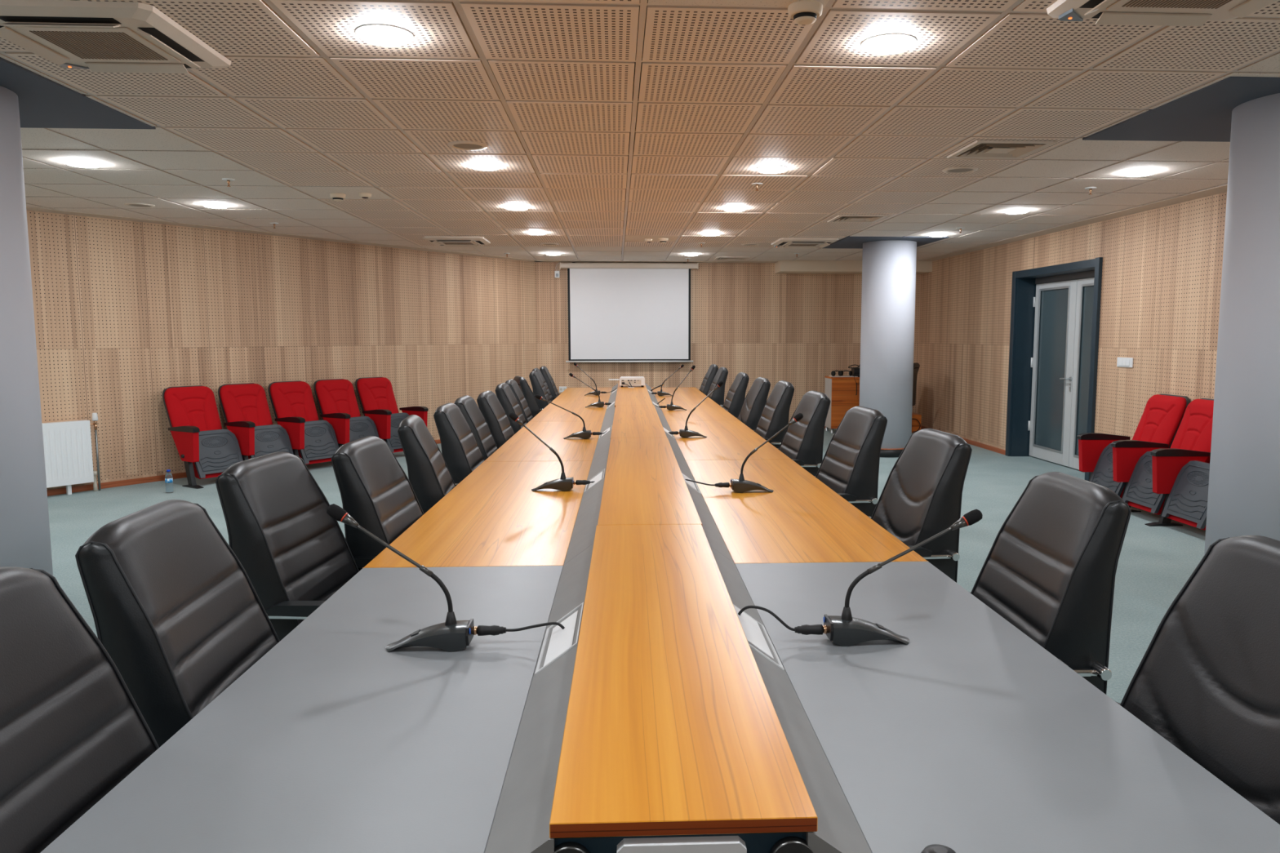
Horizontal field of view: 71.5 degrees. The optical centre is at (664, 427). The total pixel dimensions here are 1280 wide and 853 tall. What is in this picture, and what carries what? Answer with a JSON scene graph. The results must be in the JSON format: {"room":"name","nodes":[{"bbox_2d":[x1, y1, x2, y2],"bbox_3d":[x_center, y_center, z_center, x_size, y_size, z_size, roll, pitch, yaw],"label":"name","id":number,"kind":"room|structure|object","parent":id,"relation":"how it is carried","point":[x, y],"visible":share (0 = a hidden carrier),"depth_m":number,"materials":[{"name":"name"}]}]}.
{"room":"conference room","nodes":[
{"label":"conference room","id":0,"kind":"room"},
{"bbox_2d":[26,210,537,489],"bbox_3d":[-4.348,-0.880,9.233,0.102,2.620,9.034,4,7,33],"label":"wall","id":1,"kind":"structure","parent":0,"point":[126,313],"depth_m":9.07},
{"bbox_2d":[46,439,440,496],"bbox_3d":[-4.313,0.403,9.313,0.014,0.052,8.984,4,7,33],"label":"baseboard","id":2,"kind":"structure","parent":1,"relation":"attached to","point":[180,475],"depth_m":8.20,"materials":[{"name":"brown wood"}]},
{"bbox_2d":[26,206,545,262],"bbox_3d":[-4.237,-2.002,9.013,0.202,0.029,8.984,4,7,33],"label":"trim","id":3,"kind":"structure","parent":1,"relation":"attached to","point":[28,208],"depth_m":9.00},
{"bbox_2d":[47,428,1205,703],"bbox_3d":[-1.171,0.911,5.013,12.600,0.080,17.300,0,6,-3],"label":"floor","id":4,"kind":"structure","parent":0,"point":[1154,564],"depth_m":6.25,"materials":[{"name":"blue carpet"}]},
{"bbox_2d":[0,85,53,575],"bbox_3d":[-3.104,-0.234,3.881,0.612,2.434,0.612,0,6,-3],"label":"column","id":5,"kind":"structure","parent":4,"relation":"on","point":[24,526],"depth_m":3.85,"materials":[{"name":"grey paint"}]},
{"bbox_2d":[41,413,101,494],"bbox_3d":[-5.449,0.276,7.395,0.086,0.700,1.390,4,7,33],"label":"radiator","id":6,"kind":"object","parent":4,"relation":"on","point":[68,451],"visible":0.51,"depth_m":7.74,"materials":[{"name":"metal"}]},
{"bbox_2d":[0,566,159,852],"bbox_3d":[-0.636,0.732,1.206,0.659,1.058,0.546,0,6,-3],"label":"office chair","id":7,"kind":"object","parent":4,"relation":"on","point":[72,728],"visible":0.64,"depth_m":1.23,"materials":[{"name":"black leather"}]},
{"bbox_2d":[164,469,173,493],"bbox_3d":[-4.387,0.476,7.859,0.062,0.205,0.062,0,6,-3],"label":"water bottle","id":8,"kind":"object","parent":4,"relation":"on","point":[168,477],"visible":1,"depth_m":7.84,"materials":[{"name":"clear plastic"}]},
{"bbox_2d":[75,499,279,747],"bbox_3d":[-0.687,0.677,1.759,0.659,1.053,0.546,-1,6,-5],"label":"office chair","id":9,"kind":"object","parent":4,"relation":"on","point":[176,611],"visible":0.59,"depth_m":1.60,"materials":[{"name":"black leather"}]},
{"bbox_2d":[162,385,243,488],"bbox_3d":[-4.380,0.070,8.413,0.689,0.899,0.558,4,7,33],"label":"seat","id":10,"kind":"object","parent":4,"relation":"on","point":[206,450],"visible":0.99,"depth_m":8.37,"materials":[{"name":"red fabric"}]},
{"bbox_2d":[192,430,231,479],"bbox_3d":[-4.274,0.250,8.406,0.240,0.407,0.414,4,7,33],"label":"seat cushion","id":11,"kind":"object","parent":10,"relation":"on","point":[215,446],"depth_m":8.33,"materials":[{"name":"grey plastic"}]},
{"bbox_2d":[217,382,293,460],"bbox_3d":[-4.083,0.023,8.865,0.689,0.899,0.558,4,7,33],"label":"seat","id":12,"kind":"object","parent":4,"relation":"on","point":[245,406],"visible":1,"depth_m":8.85,"materials":[{"name":"red fabric"}]},
{"bbox_2d":[215,451,376,640],"bbox_3d":[-0.833,0.602,2.522,0.659,1.045,0.546,0,6,3],"label":"office chair","id":13,"kind":"object","parent":4,"relation":"on","point":[295,556],"visible":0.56,"depth_m":2.40,"materials":[{"name":"black leather"}]},
{"bbox_2d":[268,380,338,464],"bbox_3d":[-3.787,-0.024,9.317,0.689,0.899,0.558,4,7,33],"label":"seat","id":14,"kind":"object","parent":4,"relation":"on","point":[312,439],"visible":0.98,"depth_m":9.29,"materials":[{"name":"red fabric"}]},
{"bbox_2d":[297,421,331,464],"bbox_3d":[-3.680,0.156,9.310,0.240,0.407,0.414,4,7,33],"label":"seat cushion","id":15,"kind":"object","parent":14,"relation":"on","point":[317,434],"depth_m":9.25,"materials":[{"name":"grey plastic"}]},
{"bbox_2d":[313,378,378,448],"bbox_3d":[-3.490,-0.071,9.769,0.689,0.899,0.558,4,7,33],"label":"seat","id":16,"kind":"object","parent":4,"relation":"on","point":[336,400],"visible":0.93,"depth_m":9.75,"materials":[{"name":"red fabric"}]},
{"bbox_2d":[331,435,424,571],"bbox_3d":[-0.712,0.556,2.993,0.659,1.040,0.546,0,6,0],"label":"office chair","id":17,"kind":"object","parent":4,"relation":"on","point":[375,491],"visible":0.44,"depth_m":2.81,"materials":[{"name":"black leather"}]},
{"bbox_2d":[355,377,428,453],"bbox_3d":[-3.173,-0.121,10.253,0.658,0.899,0.618,4,7,33],"label":"seat","id":18,"kind":"object","parent":4,"relation":"on","point":[375,395],"visible":0.76,"depth_m":10.19,"materials":[{"name":"red fabric"}]},
{"bbox_2d":[383,439,403,453],"bbox_3d":[-3.086,0.062,10.214,0.240,0.407,0.414,4,7,33],"label":"seat cushion","id":19,"kind":"object","parent":18,"relation":"on","point":[395,446],"depth_m":10.05,"materials":[{"name":"grey fabric"}]},
{"bbox_2d":[397,414,455,513],"bbox_3d":[-0.769,0.470,3.802,0.659,1.045,0.546,-1,6,-9],"label":"office chair","id":20,"kind":"object","parent":4,"relation":"on","point":[430,478],"visible":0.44,"depth_m":3.54,"materials":[{"name":"black leather"}]},
{"bbox_2d":[433,402,484,486],"bbox_3d":[-0.816,0.394,4.587,0.659,1.035,0.546,0,6,-3],"label":"office chair","id":21,"kind":"object","parent":4,"relation":"on","point":[461,452],"visible":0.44,"depth_m":4.34,"materials":[{"name":"black leather"}]},
{"bbox_2d":[453,395,497,460],"bbox_3d":[-0.858,0.335,5.162,0.659,1.035,0.546,0,6,-3],"label":"office chair","id":22,"kind":"object","parent":4,"relation":"on","point":[467,405],"visible":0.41,"depth_m":5.08,"materials":[{"name":"black leather"}]},
{"bbox_2d":[476,390,515,448],"bbox_3d":[-0.837,0.282,5.696,0.659,1.029,0.546,0,6,-2],"label":"office chair","id":23,"kind":"object","parent":4,"relation":"on","point":[498,421],"visible":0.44,"depth_m":5.46,"materials":[{"name":"black leather"}]},
{"bbox_2d":[494,382,527,433],"bbox_3d":[-0.910,0.184,6.654,0.659,1.029,0.546,0,6,-3],"label":"office chair","id":24,"kind":"object","parent":4,"relation":"on","point":[504,393],"visible":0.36,"depth_m":6.41,"materials":[{"name":"black leather"}]},
{"bbox_2d":[505,378,533,422],"bbox_3d":[-0.968,0.117,7.328,0.659,1.024,0.546,0,6,-3],"label":"office chair","id":25,"kind":"object","parent":4,"relation":"on","point":[513,385],"visible":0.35,"depth_m":7.28,"materials":[{"name":"black leather"}]},
{"bbox_2d":[513,375,541,417],"bbox_3d":[-1.005,0.047,8.000,0.659,1.024,0.546,-2,6,-18],"label":"office chair","id":26,"kind":"object","parent":4,"relation":"on","point":[531,401],"visible":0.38,"depth_m":7.70,"materials":[{"name":"black leather"}]},
{"bbox_2d":[528,370,551,410],"bbox_3d":[-1.035,-0.063,9.068,0.659,1.024,0.546,0,6,-3],"label":"office chair","id":27,"kind":"object","parent":4,"relation":"on","point":[539,388],"visible":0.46,"depth_m":8.82,"materials":[{"name":"black leather"}]},
{"bbox_2d":[532,368,555,401],"bbox_3d":[-1.129,-0.145,9.860,0.659,1.024,0.546,0,6,-3],"label":"office chair","id":28,"kind":"object","parent":4,"relation":"on","point":[537,370],"visible":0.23,"depth_m":9.91,"materials":[{"name":"black leather"}]},
{"bbox_2d":[539,365,560,397],"bbox_3d":[-1.135,-0.211,10.507,0.659,1.024,0.546,0,6,-3],"label":"office chair","id":29,"kind":"object","parent":4,"relation":"on","point":[545,373],"visible":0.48,"depth_m":10.27,"materials":[{"name":"black leather"}]},
{"bbox_2d":[40,381,1279,852],"bbox_3d":[-0.180,0.385,5.657,1.566,0.832,10.580,0,6,-2],"label":"conference table","id":30,"kind":"object","parent":4,"relation":"on","point":[661,717],"visible":0.9,"depth_m":1.47,"materials":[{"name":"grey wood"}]},
{"bbox_2d":[326,503,564,652],"bbox_3d":[-0.439,0.299,1.794,0.470,0.299,0.074,0,6,-2],"label":"gooseneck microphone","id":31,"kind":"object","parent":30,"relation":"on","point":[451,635],"visible":1,"depth_m":1.78,"materials":[{"name":"black plastic"}]},
{"bbox_2d":[444,611,457,626],"bbox_3d":[-0.434,0.388,1.803,0.026,0.030,0.025,0,6,-2],"label":"socket","id":32,"kind":"object","parent":31,"relation":"attached to","point":[451,620],"depth_m":1.80,"materials":[{"name":"black plastic"}]},
{"bbox_2d":[509,412,595,491],"bbox_3d":[-0.446,0.098,3.626,0.371,0.324,0.074,0,6,-2],"label":"gooseneck microphone","id":33,"kind":"object","parent":30,"relation":"on","point":[563,483],"visible":0.96,"depth_m":3.61,"materials":[{"name":"black metal"}]},
{"bbox_2d":[535,394,606,439],"bbox_3d":[-0.562,-0.067,5.452,0.455,0.276,0.102,-1,6,-12],"label":"gooseneck microphone","id":34,"kind":"object","parent":30,"relation":"on","point":[584,434],"visible":0.98,"depth_m":5.44,"materials":[{"name":"black metal"}]},
{"bbox_2d":[568,373,611,407],"bbox_3d":[-0.631,-0.328,7.834,0.419,0.306,0.084,-1,6,-10],"label":"gooseneck microphone","id":35,"kind":"object","parent":30,"relation":"on","point":[600,404],"visible":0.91,"depth_m":7.82,"materials":[{"name":"black metal"}]},
{"bbox_2d":[573,362,617,395],"bbox_3d":[-0.715,-0.518,9.462,0.496,0.350,0.149,-3,7,-26],"label":"gooseneck microphone","id":36,"kind":"object","parent":30,"relation":"on","point":[593,393],"visible":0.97,"depth_m":9.41,"materials":[{"name":"black metal"}]},
{"bbox_2d":[608,376,644,386],"bbox_3d":[-0.412,-0.490,9.583,0.390,0.104,0.279,0,6,-2],"label":"projector","id":37,"kind":"object","parent":30,"relation":"on","point":[624,380],"visible":1,"depth_m":9.50,"materials":[{"name":"white plastic"}]},
{"bbox_2d":[650,364,684,395],"bbox_3d":[0.008,-0.494,9.306,0.383,0.334,0.076,0,6,1],"label":"gooseneck microphone","id":38,"kind":"object","parent":30,"relation":"on","point":[660,393],"visible":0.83,"depth_m":9.30,"materials":[{"name":"black metal"}]},
{"bbox_2d":[654,365,695,410],"bbox_3d":[0.077,-0.335,7.525,0.362,0.382,0.079,0,6,3],"label":"gooseneck microphone","id":39,"kind":"object","parent":30,"relation":"on","point":[671,406],"visible":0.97,"depth_m":7.52,"materials":[{"name":"black metal"}]},
{"bbox_2d":[667,381,723,438],"bbox_3d":[0.172,-0.112,5.511,0.382,0.353,0.074,0,6,-2],"label":"gooseneck microphone","id":40,"kind":"object","parent":30,"relation":"on","point":[685,433],"visible":0.91,"depth_m":5.50,"materials":[{"name":"black metal"}]},
{"bbox_2d":[684,413,803,493],"bbox_3d":[0.311,0.102,3.588,0.493,0.321,0.075,0,6,0],"label":"gooseneck microphone","id":41,"kind":"object","parent":30,"relation":"on","point":[740,485],"visible":0.95,"depth_m":3.58,"materials":[{"name":"black metal"}]},
{"bbox_2d":[737,509,982,646],"bbox_3d":[0.402,0.306,1.825,0.500,0.277,0.074,0,6,-1],"label":"gooseneck microphone","id":42,"kind":"object","parent":30,"relation":"on","point":[846,630],"visible":0.97,"depth_m":1.82,"materials":[{"name":"black metal"}]},
{"bbox_2d":[840,606,853,620],"bbox_3d":[0.375,0.385,1.833,0.026,0.030,0.025,0,6,-2],"label":"socket","id":43,"kind":"object","parent":42,"relation":"attached to","point":[846,614],"depth_m":1.82,"materials":[{"name":"black plastic"}]},
{"bbox_2d":[920,844,955,852],"bbox_3d":[0.330,0.514,1.063,0.048,0.018,0.048,0,6,-3],"label":"cable grommet","id":44,"kind":"object","parent":30,"relation":"on","point":[934,848],"visible":1,"depth_m":1.06,"materials":[{"name":"black plastic"}]},
{"bbox_2d":[699,364,718,395],"bbox_3d":[0.267,-0.193,10.164,0.659,1.055,0.546,0,6,-3],"label":"office chair","id":45,"kind":"object","parent":4,"relation":"on","point":[713,370],"visible":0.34,"depth_m":9.94,"materials":[{"name":"black leather"}]},
{"bbox_2d":[706,367,728,407],"bbox_3d":[0.309,-0.095,9.220,0.659,1.055,0.546,0,6,-3],"label":"office chair","id":46,"kind":"object","parent":4,"relation":"on","point":[717,395],"visible":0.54,"depth_m":9.00,"materials":[{"name":"black leather"}]},
{"bbox_2d":[722,372,749,417],"bbox_3d":[0.394,0.043,7.880,0.659,1.055,0.546,0,6,-3],"label":"office chair","id":47,"kind":"object","parent":4,"relation":"on","point":[735,397],"visible":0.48,"depth_m":7.66,"materials":[{"name":"black leather"}]},
{"bbox_2d":[737,377,770,430],"bbox_3d":[0.452,0.148,6.832,0.659,1.061,0.546,0,6,-4],"label":"office chair","id":48,"kind":"object","parent":4,"relation":"on","point":[752,408],"visible":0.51,"depth_m":6.62,"materials":[{"name":"black leather"}]},
{"bbox_2d":[753,380,794,448],"bbox_3d":[0.509,0.227,5.992,0.659,1.076,0.546,0,6,-3],"label":"office chair","id":49,"kind":"object","parent":4,"relation":"on","point":[774,417],"visible":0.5,"depth_m":5.77,"materials":[{"name":"black leather"}]},
{"bbox_2d":[777,390,830,476],"bbox_3d":[0.562,0.331,5.039,0.659,1.066,0.546,-1,6,-5],"label":"office chair","id":50,"kind":"object","parent":4,"relation":"on","point":[802,441],"visible":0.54,"depth_m":4.83,"materials":[{"name":"black leather"}]},
{"bbox_2d":[824,376,859,433],"bbox_3d":[2.914,-0.331,12.736,1.168,0.797,0.436,0,6,-3],"label":"base cabinet","id":51,"kind":"object","parent":4,"relation":"on","point":[843,393],"visible":0.4,"depth_m":12.52,"materials":[{"name":"brown wood"}]},
{"bbox_2d":[813,405,887,516],"bbox_3d":[0.618,0.440,4.036,0.659,1.055,0.546,-1,6,-7],"label":"office chair","id":52,"kind":"object","parent":4,"relation":"on","point":[849,466],"visible":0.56,"depth_m":3.86,"materials":[{"name":"black leather"}]},
{"bbox_2d":[859,240,916,457],"bbox_3d":[2.569,-0.899,10.280,0.612,2.434,0.612,0,6,-3],"label":"column","id":53,"kind":"structure","parent":4,"relation":"on","point":[888,267],"depth_m":10.03,"materials":[{"name":"grey paint"}]},
{"bbox_2d":[912,362,919,405],"bbox_3d":[3.110,-0.380,12.163,0.659,1.014,0.546,3,7,27],"label":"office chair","id":54,"kind":"object","parent":4,"relation":"on","point":[916,366],"visible":0.16,"depth_m":12.08,"materials":[{"name":"black leather"}]},
{"bbox_2d":[911,413,921,432],"bbox_3d":[3.578,-0.070,12.848,0.145,0.255,0.340,0,6,-3],"label":"wooden box","id":55,"kind":"object","parent":4,"relation":"on","point":[915,424],"visible":0.38,"depth_m":12.68,"materials":[{"name":"brown wood"}]},
{"bbox_2d":[867,428,972,582],"bbox_3d":[0.660,0.539,3.098,0.659,1.050,0.546,-1,6,-6],"label":"office chair","id":56,"kind":"object","parent":4,"relation":"on","point":[920,499],"visible":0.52,"depth_m":2.94,"materials":[{"name":"black leather"}]},
{"bbox_2d":[968,471,1131,694],"bbox_3d":[0.675,0.641,2.138,0.659,1.045,0.546,0,6,-1],"label":"office chair","id":57,"kind":"object","parent":4,"relation":"on","point":[1049,571],"visible":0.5,"depth_m":1.97,"materials":[{"name":"black leather"}]},
{"bbox_2d":[1076,394,1190,497],"bbox_3d":[3.802,0.183,7.256,0.689,0.899,0.558,0,6,-3],"label":"seat","id":58,"kind":"object","parent":4,"relation":"on","point":[1162,415],"visible":0.64,"depth_m":7.26,"materials":[{"name":"red fabric"}]},
{"bbox_2d":[1111,398,1213,515],"bbox_3d":[3.830,0.236,6.742,0.689,0.899,0.558,0,6,-3],"label":"seat","id":59,"kind":"object","parent":4,"relation":"on","point":[1132,464],"visible":0.53,"depth_m":6.79,"materials":[{"name":"red fabric"}]},
{"bbox_2d":[1127,495,1166,515],"bbox_3d":[3.730,0.418,6.718,0.240,0.407,0.414,0,6,-3],"label":"seat cushion","id":60,"kind":"object","parent":59,"relation":"on","point":[1146,503],"depth_m":6.63,"materials":[{"name":"red fabric"}]},
{"bbox_2d":[1144,448,1210,530],"bbox_3d":[3.859,0.289,6.227,0.689,0.899,0.558,0,6,-3],"label":"seat","id":61,"kind":"object","parent":4,"relation":"on","point":[1181,474],"visible":0.39,"depth_m":6.37,"materials":[{"name":"plastic"}]},
{"bbox_2d":[1166,514,1206,530],"bbox_3d":[3.759,0.471,6.203,0.240,0.407,0.414,0,6,-3],"label":"seat cushion","id":62,"kind":"object","parent":61,"relation":"on","point":[1193,520],"depth_m":6.13,"materials":[{"name":"red fabric"}]},
{"bbox_2d":[1115,535,1279,824],"bbox_3d":[0.708,0.714,1.427,0.659,1.045,0.546,0,6,-2],"label":"office chair","id":63,"kind":"object","parent":4,"relation":"on","point":[1206,682],"visible":0.59,"depth_m":1.45,"materials":[{"name":"black leather"}]},
{"bbox_2d":[1204,93,1279,555],"bbox_3d":[2.934,-0.268,4.163,0.612,2.434,0.612,0,6,-3],"label":"column","id":64,"kind":"structure","parent":4,"relation":"on","point":[1243,499],"depth_m":4.04,"materials":[{"name":"grey paint"}]},
{"bbox_2d":[0,0,1279,261],"bbox_3d":[-1.125,-1.617,4.857,12.708,0.106,17.503,0,6,-3],"label":"ceiling","id":65,"kind":"structure","parent":0,"point":[619,125],"depth_m":4.44,"materials":[{"name":"tile"}]},
{"bbox_2d":[0,57,155,128],"bbox_3d":[-3.209,-1.480,3.913,1.280,0.042,1.190,0,6,-3],"label":"ceiling panel","id":66,"kind":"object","parent":65,"relation":"attached to","point":[43,102],"depth_m":4.09,"materials":[{"name":"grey paint"}]},
{"bbox_2d":[63,159,102,168],"bbox_3d":[-3.564,-1.619,5.441,0.200,0.033,0.200,0,6,-3],"label":"recessed light","id":67,"kind":"object","parent":65,"relation":"in","point":[74,162],"visible":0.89,"depth_m":5.40,"materials":[{"name":"white"}]},
{"bbox_2d":[0,0,231,73],"bbox_3d":[-1.989,-1.358,3.137,0.650,0.059,0.650,0,6,-3],"label":"air conditioner","id":68,"kind":"object","parent":65,"relation":"attached to","point":[102,37],"visible":1,"depth_m":3.04,"materials":[{"name":"white plastic"}]},
{"bbox_2d":[13,26,180,62],"bbox_3d":[-1.989,-1.351,3.138,0.370,0.006,0.370,0,6,-3],"label":"grille","id":69,"kind":"object","parent":68,"relation":"attached to","point":[122,43],"depth_m":3.11,"materials":[{"name":"white plastic"}]},
{"bbox_2d":[124,202,155,207],"bbox_3d":[-4.249,-1.798,7.190,0.220,0.010,0.220,0,6,-3],"label":"ceiling speaker","id":70,"kind":"object","parent":65,"relation":"attached to","point":[131,204],"visible":1,"depth_m":7.17,"materials":[{"name":"white plastic"}]},
{"bbox_2d":[201,202,229,208],"bbox_3d":[-3.640,-1.800,7.194,0.200,0.033,0.200,0,6,-3],"label":"recessed light","id":71,"kind":"object","parent":65,"relation":"in","point":[210,205],"visible":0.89,"depth_m":7.14,"materials":[{"name":"white"}]},
{"bbox_2d":[329,193,345,201],"bbox_3d":[-2.458,-1.731,6.677,0.112,0.056,0.112,0,6,-3],"label":"smoke detector","id":72,"kind":"object","parent":65,"relation":"attached to","point":[336,197],"visible":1,"depth_m":6.64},
{"bbox_2d":[354,23,413,46],"bbox_3d":[-0.987,-1.382,3.129,0.200,0.033,0.200,0,6,-3],"label":"recessed light","id":73,"kind":"object","parent":65,"relation":"in","point":[379,34],"visible":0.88,"depth_m":3.09,"materials":[{"name":"white plastic"}]},
{"bbox_2d":[422,235,490,247],"bbox_3d":[-2.290,-2.047,9.810,0.650,0.059,0.650,0,6,-3],"label":"air conditioner","id":74,"kind":"object","parent":65,"relation":"attached to","point":[448,241],"visible":1,"depth_m":9.59,"materials":[{"name":"white plastic"}]},
{"bbox_2d":[440,240,476,244],"bbox_3d":[-2.290,-2.039,9.811,0.370,0.006,0.370,0,6,-3],"label":"grille","id":75,"kind":"object","parent":74,"relation":"attached to","point":[473,242],"depth_m":9.86,"materials":[{"name":"white plastic"}]},
{"bbox_2d":[447,141,488,150],"bbox_3d":[-1.100,-1.570,4.956,0.220,0.010,0.220,0,6,-3],"label":"ceiling speaker","id":76,"kind":"object","parent":65,"relation":"attached to","point":[464,145],"visible":1,"depth_m":4.95,"materials":[{"name":"white plastic"}]},
{"bbox_2d":[453,143,482,148],"bbox_3d":[-1.100,-1.573,4.956,0.160,0.004,0.160,0,6,-3],"label":"grille","id":77,"kind":"object","parent":76,"relation":"attached to","point":[455,145],"depth_m":4.96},
{"bbox_2d":[469,162,501,170],"bbox_3d":[-1.121,-1.631,5.544,0.200,0.033,0.200,0,6,-3],"label":"recessed light","id":78,"kind":"object","parent":65,"relation":"in","point":[476,166],"visible":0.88,"depth_m":5.49,"materials":[{"name":"white"}]},
{"bbox_2d":[504,204,528,210],"bbox_3d":[-1.220,-1.815,7.326,0.200,0.033,0.200,0,6,-3],"label":"recessed light","id":79,"kind":"object","parent":65,"relation":"in","point":[513,207],"visible":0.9,"depth_m":7.28,"materials":[{"name":"white"}]},
{"bbox_2d":[713,256,750,260],"bbox_3d":[0.915,-2.332,12.186,0.450,0.042,0.450,0,6,-3],"label":"ceiling vent","id":80,"kind":"object","parent":65,"relation":"in","point":[717,258],"visible":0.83,"depth_m":12.21,"materials":[{"name":"white plastic"}]},
{"bbox_2d":[723,206,746,212],"bbox_3d":[0.583,-1.826,7.415,0.200,0.033,0.200,0,6,-3],"label":"recessed light","id":81,"kind":"object","parent":65,"relation":"in","point":[734,209],"visible":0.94,"depth_m":7.36,"materials":[{"name":"white"}]},
{"bbox_2d":[755,164,787,173],"bbox_3d":[0.681,-1.643,5.647,0.200,0.033,0.200,0,6,-3],"label":"recessed light","id":82,"kind":"object","parent":65,"relation":"in","point":[769,169],"visible":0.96,"depth_m":5.60,"materials":[{"name":"white"}]},
{"bbox_2d":[770,237,839,248],"bbox_3d":[1.565,-2.070,10.002,0.650,0.059,0.650,0,6,-3],"label":"air conditioner","id":83,"kind":"object","parent":65,"relation":"attached to","point":[788,242],"visible":1,"depth_m":9.78,"materials":[{"name":"white plastic"}]},
{"bbox_2d":[784,242,820,246],"bbox_3d":[1.566,-2.062,10.003,0.370,0.006,0.370,0,6,-3],"label":"grille","id":84,"kind":"object","parent":83,"relation":"attached to","point":[788,244],"depth_m":10.06,"materials":[{"name":"white plastic"}]},
{"bbox_2d":[787,0,822,25],"bbox_3d":[0.454,-1.341,2.877,0.112,0.056,0.112,0,6,-3],"label":"smoke detector","id":85,"kind":"object","parent":65,"relation":"attached to","point":[802,12],"visible":1,"depth_m":2.85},
{"bbox_2d":[826,214,889,222],"bbox_3d":[1.746,-1.905,8.048,0.450,0.042,0.450,0,6,-3],"label":"ceiling vent","id":86,"kind":"object","parent":65,"relation":"in","point":[840,218],"visible":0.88,"depth_m":8.04,"materials":[{"name":"white plastic"}]},
{"bbox_2d":[822,235,949,248],"bbox_3d":[2.487,-2.131,10.176,1.090,0.042,1.255,0,6,-3],"label":"trim","id":87,"kind":"structure","parent":65,"relation":"attached to","point":[850,242],"depth_m":9.87,"materials":[{"name":"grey paint"}]},
{"bbox_2d":[860,33,917,54],"bbox_3d":[0.812,-1.393,3.226,0.200,0.033,0.200,0,6,-3],"label":"recessed light","id":88,"kind":"object","parent":65,"relation":"in","point":[886,43],"visible":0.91,"depth_m":3.19,"materials":[{"name":"white"}]},
{"bbox_2d":[942,166,977,173],"bbox_3d":[1.892,-1.649,5.694,0.220,0.010,0.220,0,6,-3],"label":"ceiling speaker","id":89,"kind":"object","parent":65,"relation":"attached to","point":[956,170],"visible":1,"depth_m":5.68,"materials":[{"name":"white plastic"}]},
{"bbox_2d":[946,140,1057,159],"bbox_3d":[1.912,-1.598,5.068,0.450,0.042,0.450,0,6,-3],"label":"ceiling vent","id":90,"kind":"object","parent":65,"relation":"in","point":[994,149],"visible":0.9,"depth_m":5.06,"materials":[{"name":"white plastic"}]},
{"bbox_2d":[1004,208,1029,213],"bbox_3d":[2.998,-1.843,7.568,0.200,0.033,0.200,0,6,-3],"label":"recessed light","id":91,"kind":"object","parent":65,"relation":"in","point":[1014,211],"visible":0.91,"depth_m":7.51,"materials":[{"name":"white"}]},
{"bbox_2d":[1123,168,1157,177],"bbox_3d":[3.088,-1.658,5.775,0.200,0.033,0.200,0,6,-3],"label":"recessed light","id":92,"kind":"object","parent":65,"relation":"in","point":[1138,172],"visible":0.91,"depth_m":5.72,"materials":[{"name":"white"}]},
{"bbox_2d":[1046,0,1276,26],"bbox_3d":[1.585,-1.308,2.626,0.650,0.059,0.650,0,6,-3],"label":"air conditioner","id":93,"kind":"object","parent":65,"relation":"attached to","point":[1124,12],"visible":1,"depth_m":2.81,"materials":[{"name":"white plastic"}]},
{"bbox_2d":[1106,0,1240,12],"bbox_3d":[1.585,-1.300,2.627,0.370,0.006,0.370,0,6,-3],"label":"grille","id":94,"kind":"object","parent":93,"relation":"attached to","point":[1175,6],"depth_m":2.76,"materials":[{"name":"white plastic"}]},
{"bbox_2d":[1082,76,1279,142],"bbox_3d":[2.856,-1.520,4.258,1.130,0.042,1.165,0,6,-3],"label":"ceiling panel","id":95,"kind":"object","parent":65,"relation":"attached to","point":[1203,114],"depth_m":4.29,"materials":[{"name":"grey paint"}]},
{"bbox_2d":[535,262,921,422],"bbox_3d":[1.111,-1.287,13.139,5.964,2.620,0.100,0,6,-3],"label":"wall","id":96,"kind":"structure","parent":0,"point":[753,320],"depth_m":13.08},
{"bbox_2d":[560,262,698,362],"bbox_3d":[-0.512,-1.663,12.873,1.986,1.434,0.170,0,6,-3],"label":"projection screen","id":97,"kind":"object","parent":96,"relation":"attached to","point":[618,312],"visible":1,"depth_m":12.84,"materials":[{"name":"fabric"}]},
{"bbox_2d":[534,260,777,262],"bbox_3d":[0.970,-2.402,12.845,5.664,0.029,0.240,0,6,-3],"label":"trim","id":98,"kind":"structure","parent":96,"relation":"attached to","point":[565,261],"depth_m":12.73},
{"bbox_2d":[774,260,932,274],"bbox_3d":[2.712,-2.320,12.844,2.185,0.164,0.450,0,6,-3],"label":"trim","id":99,"kind":"structure","parent":96,"relation":"attached to","point":[781,266],"depth_m":12.61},
{"bbox_2d":[917,191,1226,450],"bbox_3d":[4.396,-0.456,5.065,0.300,2.620,16.470,0,6,-3],"label":"wall","id":100,"kind":"structure","parent":0,"point":[1160,300],"depth_m":8.13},
{"bbox_2d":[920,425,1005,454],"bbox_3d":[3.871,0.137,11.823,0.014,0.052,3.110,0,6,-3],"label":"baseboard","id":101,"kind":"structure","parent":100,"relation":"attached to","point":[969,442],"depth_m":10.90,"materials":[{"name":"brown wood"}]},
{"bbox_2d":[1004,257,1102,480],"bbox_3d":[4.142,-0.629,9.265,0.324,2.102,1.830,0,6,-3],"label":"door","id":102,"kind":"structure","parent":100,"relation":"in","point":[1055,309],"depth_m":9.59,"materials":[{"name":"teal paint"}]},
{"bbox_2d":[918,184,1227,261],"bbox_3d":[4.146,-1.587,4.935,0.200,0.029,16.470,0,6,-3],"label":"trim","id":103,"kind":"structure","parent":100,"relation":"attached to","point":[1220,189],"depth_m":8.10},
{"bbox_2d":[1116,357,1133,367],"bbox_3d":[4.082,-0.576,7.863,0.019,0.084,0.253,0,6,-3],"label":"light switch","id":104,"kind":"object","parent":100,"relation":"attached to","point":[1121,362],"visible":1,"depth_m":7.86,"materials":[{"name":"white plastic"}]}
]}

